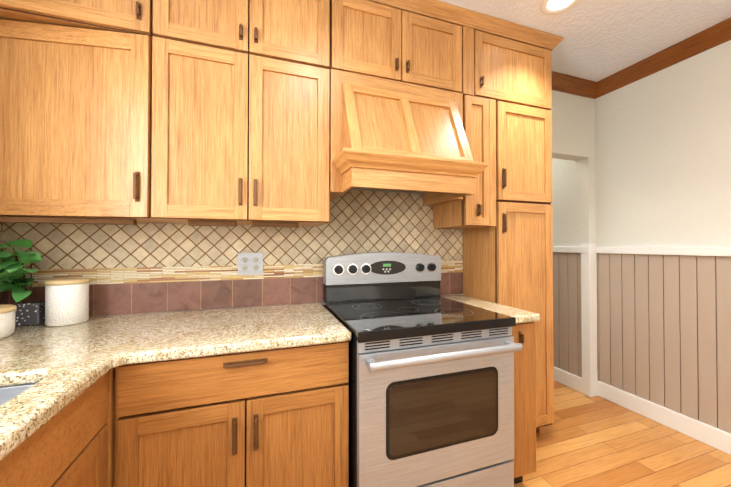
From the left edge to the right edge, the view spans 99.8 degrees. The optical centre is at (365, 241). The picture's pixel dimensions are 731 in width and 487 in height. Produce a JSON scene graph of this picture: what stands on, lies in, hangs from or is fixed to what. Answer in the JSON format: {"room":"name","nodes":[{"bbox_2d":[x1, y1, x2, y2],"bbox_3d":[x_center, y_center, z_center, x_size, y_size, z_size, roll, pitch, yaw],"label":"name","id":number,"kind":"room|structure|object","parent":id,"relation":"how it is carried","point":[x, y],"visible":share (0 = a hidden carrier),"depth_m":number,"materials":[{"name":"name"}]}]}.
{"room":"kitchen","nodes":[
{"label":"kitchen","id":0,"kind":"room"},
{"bbox_2d":[89,90,587,316],"bbox_3d":[0.045,-0.022,2.029,3.844,2.610,0.120,0,-1,-19],"label":"wall","id":1,"kind":"structure","parent":0,"point":[569,126],"depth_m":2.53,"materials":[{"name":"white paint"}]},
{"bbox_2d":[0,0,152,37],"bbox_3d":[-1.266,-1.069,1.335,0.663,0.400,0.362,0,-1,-19],"label":"upper cabinet","id":2,"kind":"object","parent":1,"relation":"attached to","point":[130,16],"visible":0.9,"depth_m":1.23,"materials":[{"name":"brown wood"}]},
{"bbox_2d":[0,19,167,224],"bbox_3d":[-1.266,-0.470,1.327,0.663,0.794,0.348,0,-1,-19],"label":"upper cabinet","id":3,"kind":"object","parent":1,"relation":"attached to","point":[75,125],"visible":0.98,"depth_m":1.25,"materials":[{"name":"brown wood"}]},
{"bbox_2d":[2,190,462,315],"bbox_3d":[-0.473,0.021,1.782,2.450,0.688,0.010,0,-1,-19],"label":"tile backsplash","id":4,"kind":"structure","parent":1,"relation":"attached to","point":[145,268],"depth_m":1.67,"materials":[{"name":"tile"}]},
{"bbox_2d":[238,253,262,274],"bbox_3d":[-0.640,0.126,1.715,0.130,0.124,0.006,0,-1,-19],"label":"electrical outlet plate","id":5,"kind":"object","parent":4,"relation":"attached to","point":[250,263],"visible":1,"depth_m":1.71,"materials":[{"name":"white plastic"}]},
{"bbox_2d":[151,36,329,227],"bbox_3d":[-0.587,-0.468,1.556,0.766,0.794,0.354,0,-1,-19],"label":"upper cabinet","id":6,"kind":"object","parent":1,"relation":"attached to","point":[238,138],"visible":1,"depth_m":1.40,"materials":[{"name":"brown wood"}]},
{"bbox_2d":[153,0,329,69],"bbox_3d":[-0.588,-1.067,1.567,0.766,0.400,0.362,0,-1,-19],"label":"upper cabinet","id":7,"kind":"object","parent":1,"relation":"attached to","point":[296,31],"visible":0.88,"depth_m":1.43,"materials":[{"name":"brown wood"}]},
{"bbox_2d":[366,0,597,97],"bbox_3d":[0.181,-1.277,1.825,3.718,0.105,0.380,0,-1,-19],"label":"crown molding","id":8,"kind":"structure","parent":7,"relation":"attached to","point":[455,15],"depth_m":1.86,"materials":[{"name":"brown wood"}]},
{"bbox_2d":[329,0,461,92],"bbox_3d":[0.147,-1.064,1.818,0.783,0.400,0.362,0,-1,-19],"label":"upper cabinet","id":9,"kind":"object","parent":1,"relation":"attached to","point":[369,38],"visible":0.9,"depth_m":1.66,"materials":[{"name":"brown wood"}]},
{"bbox_2d":[329,69,488,205],"bbox_3d":[0.180,-0.554,1.715,0.783,0.618,0.552,0,-1,-19],"label":"wood range hood","id":10,"kind":"object","parent":1,"relation":"attached to","point":[391,135],"visible":0.85,"depth_m":1.55,"materials":[{"name":"brown wood"}]},
{"bbox_2d":[434,95,495,228],"bbox_3d":[0.633,-0.475,1.973,0.239,0.771,0.354,0,-1,-19],"label":"upper cabinet","id":11,"kind":"object","parent":1,"relation":"attached to","point":[477,209],"visible":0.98,"depth_m":1.84,"materials":[{"name":"brown wood"}]},
{"bbox_2d":[461,26,551,109],"bbox_3d":[0.847,-1.061,2.057,0.694,0.400,0.362,0,-1,-19],"label":"upper cabinet","id":12,"kind":"object","parent":1,"relation":"attached to","point":[497,68],"visible":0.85,"depth_m":1.90,"materials":[{"name":"brown wood"}]},
{"bbox_2d":[550,98,595,246],"bbox_3d":[1.683,-0.005,3.486,0.200,2.610,1.820,0,-1,-19],"label":"wall","id":13,"kind":"structure","parent":0,"point":[573,203],"depth_m":2.70,"materials":[{"name":"white paint"}]},
{"bbox_2d":[553,252,581,377],"bbox_3d":[1.602,0.643,3.388,0.014,1.070,1.700,0,-1,-19],"label":"wainscot","id":14,"kind":"structure","parent":13,"relation":"attached to","point":[567,349],"depth_m":2.76,"materials":[{"name":"beige wood"}]},
{"bbox_2d":[581,244,597,396],"bbox_3d":[1.889,0.655,2.601,0.086,1.270,0.074,0,-1,-19],"label":"trim","id":15,"kind":"structure","parent":13,"relation":"attached to","point":[589,316],"depth_m":2.57,"materials":[{"name":"white wood"}]},
{"bbox_2d":[554,367,730,454],"bbox_3d":[2.177,1.220,1.797,0.110,0.122,5.070,0,-1,-19],"label":"baseboard","id":16,"kind":"structure","parent":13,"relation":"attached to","point":[712,436],"depth_m":2.18,"materials":[{"name":"white wood"}]},
{"bbox_2d":[592,17,730,98],"bbox_3d":[2.459,-1.285,1.071,0.064,0.105,3.340,0,-1,-19],"label":"crown molding","id":17,"kind":"structure","parent":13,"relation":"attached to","point":[706,39],"depth_m":2.12,"materials":[{"name":"brown wood"}]},
{"bbox_2d":[439,0,730,81],"bbox_3d":[0.434,-1.366,1.215,4.044,0.060,5.340,0,-1,-19],"label":"ceiling","id":18,"kind":"structure","parent":0,"point":[602,39],"depth_m":1.89,"materials":[{"name":"white paint"}]},
{"bbox_2d":[540,0,579,14],"bbox_3d":[1.079,-1.325,1.699,0.204,0.010,0.204,0,-1,-19],"label":"recessed light","id":19,"kind":"object","parent":18,"relation":"in","point":[551,7],"visible":0.96,"depth_m":1.73,"materials":[{"name":"white"}]},
{"bbox_2d":[514,380,730,486],"bbox_3d":[0.434,1.304,1.185,4.044,0.060,5.340,0,-1,-19],"label":"floor","id":20,"kind":"structure","parent":0,"point":[583,440],"depth_m":1.87,"materials":[{"name":"brown wood"}]},
{"bbox_2d":[0,368,114,486],"bbox_3d":[-1.216,0.837,1.148,0.649,0.874,0.709,0,-1,-19],"label":"base cabinet","id":21,"kind":"object","parent":20,"relation":"on","point":[71,444],"visible":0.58,"depth_m":0.89,"materials":[{"name":"brown wood"}]},
{"bbox_2d":[0,303,351,460],"bbox_3d":[-0.670,0.482,0.789,1.449,0.253,1.748,0,-1,-19],"label":"countertop","id":22,"kind":"structure","parent":21,"relation":"on","point":[47,373],"depth_m":1.09,"materials":[{"name":"beige stone"}]},
{"bbox_2d":[0,304,16,338],"bbox_3d":[-1.400,0.302,1.132,0.156,0.113,0.156,0,-1,-19],"label":"canister","id":23,"kind":"object","parent":22,"relation":"on","point":[7,319],"visible":1,"depth_m":1.14,"materials":[{"name":"white ceramic"}]},
{"bbox_2d":[0,239,44,325],"bbox_3d":[-1.455,0.176,1.273,0.235,0.368,0.236,0,-1,-19],"label":"potted plant","id":24,"kind":"object","parent":22,"relation":"on","point":[13,274],"visible":0.9,"depth_m":1.28,"materials":[{"name":"green plant"}]},
{"bbox_2d":[44,278,89,326],"bbox_3d":[-1.319,0.265,1.364,0.146,0.193,0.146,0,-1,-19],"label":"canister","id":25,"kind":"object","parent":22,"relation":"on","point":[66,301],"visible":1,"depth_m":1.31,"materials":[{"name":"white ceramic"}]},
{"bbox_2d":[114,341,348,486],"bbox_3d":[-0.538,0.839,1.404,0.796,0.874,0.662,0,-1,-19],"label":"base cabinet","id":26,"kind":"object","parent":20,"relation":"on","point":[272,418],"visible":0.9,"depth_m":1.11,"materials":[{"name":"brown wood"}]},
{"bbox_2d":[323,252,522,486],"bbox_3d":[0.228,0.671,1.586,0.756,1.214,0.762,0,-1,-19],"label":"range","id":27,"kind":"object","parent":20,"relation":"on","point":[431,389],"visible":1,"depth_m":1.31,"materials":[{"name":"silver metal"}]},
{"bbox_2d":[463,101,553,433],"bbox_3d":[0.961,0.212,2.082,0.453,2.143,0.362,0,-1,-19],"label":"pantry cabinet","id":28,"kind":"object","parent":20,"relation":"on","point":[508,259],"visible":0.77,"depth_m":1.96,"materials":[{"name":"brown wood"}]},
{"bbox_2d":[510,322,535,483],"bbox_3d":[0.668,0.844,1.816,0.212,0.874,0.662,0,-1,-19],"label":"base cabinet","id":29,"kind":"object","parent":20,"relation":"on","point":[524,335],"visible":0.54,"depth_m":1.54,"materials":[{"name":"brown wood"}]},
{"bbox_2d":[436,294,539,323],"bbox_3d":[0.671,0.387,1.822,0.220,0.039,0.662,0,-1,-19],"label":"countertop","id":30,"kind":"structure","parent":29,"relation":"on","point":[521,316],"depth_m":1.68,"materials":[{"name":"beige stone"}]},
{"bbox_2d":[595,40,730,246],"bbox_3d":[2.584,-0.034,0.973,0.120,2.610,3.520,0,-1,-19],"label":"wall","id":31,"kind":"structure","parent":0,"point":[663,158],"depth_m":2.15,"materials":[{"name":"white paint"}]},
{"bbox_2d":[553,246,730,256],"bbox_3d":[2.180,0.063,1.795,0.114,0.055,5.100,0,-1,-19],"label":"trim","id":32,"kind":"structure","parent":31,"relation":"attached to","point":[708,251],"depth_m":2.18,"materials":[{"name":"white wood"}]},
{"bbox_2d":[597,253,730,433],"bbox_3d":[2.502,0.617,1.001,0.014,1.070,3.400,0,-1,-19],"label":"wainscot","id":33,"kind":"structure","parent":31,"relation":"attached to","point":[663,330],"depth_m":2.13,"materials":[{"name":"beige wood"}]},
{"bbox_3d":[-1.129,-0.048,-0.296,0.120,2.610,3.520,0,-1,-19],"label":"wall","id":34,"kind":"structure","parent":0,"visible":0},
{"bbox_2d":[0,222,2,304],"bbox_3d":[-1.355,0.084,0.566,0.010,0.534,1.740,0,-1,-19],"label":"tile backsplash","id":35,"kind":"structure","parent":34,"relation":"attached to","point":[1,233],"depth_m":1.38,"materials":[{"name":"tile"}]}
]}

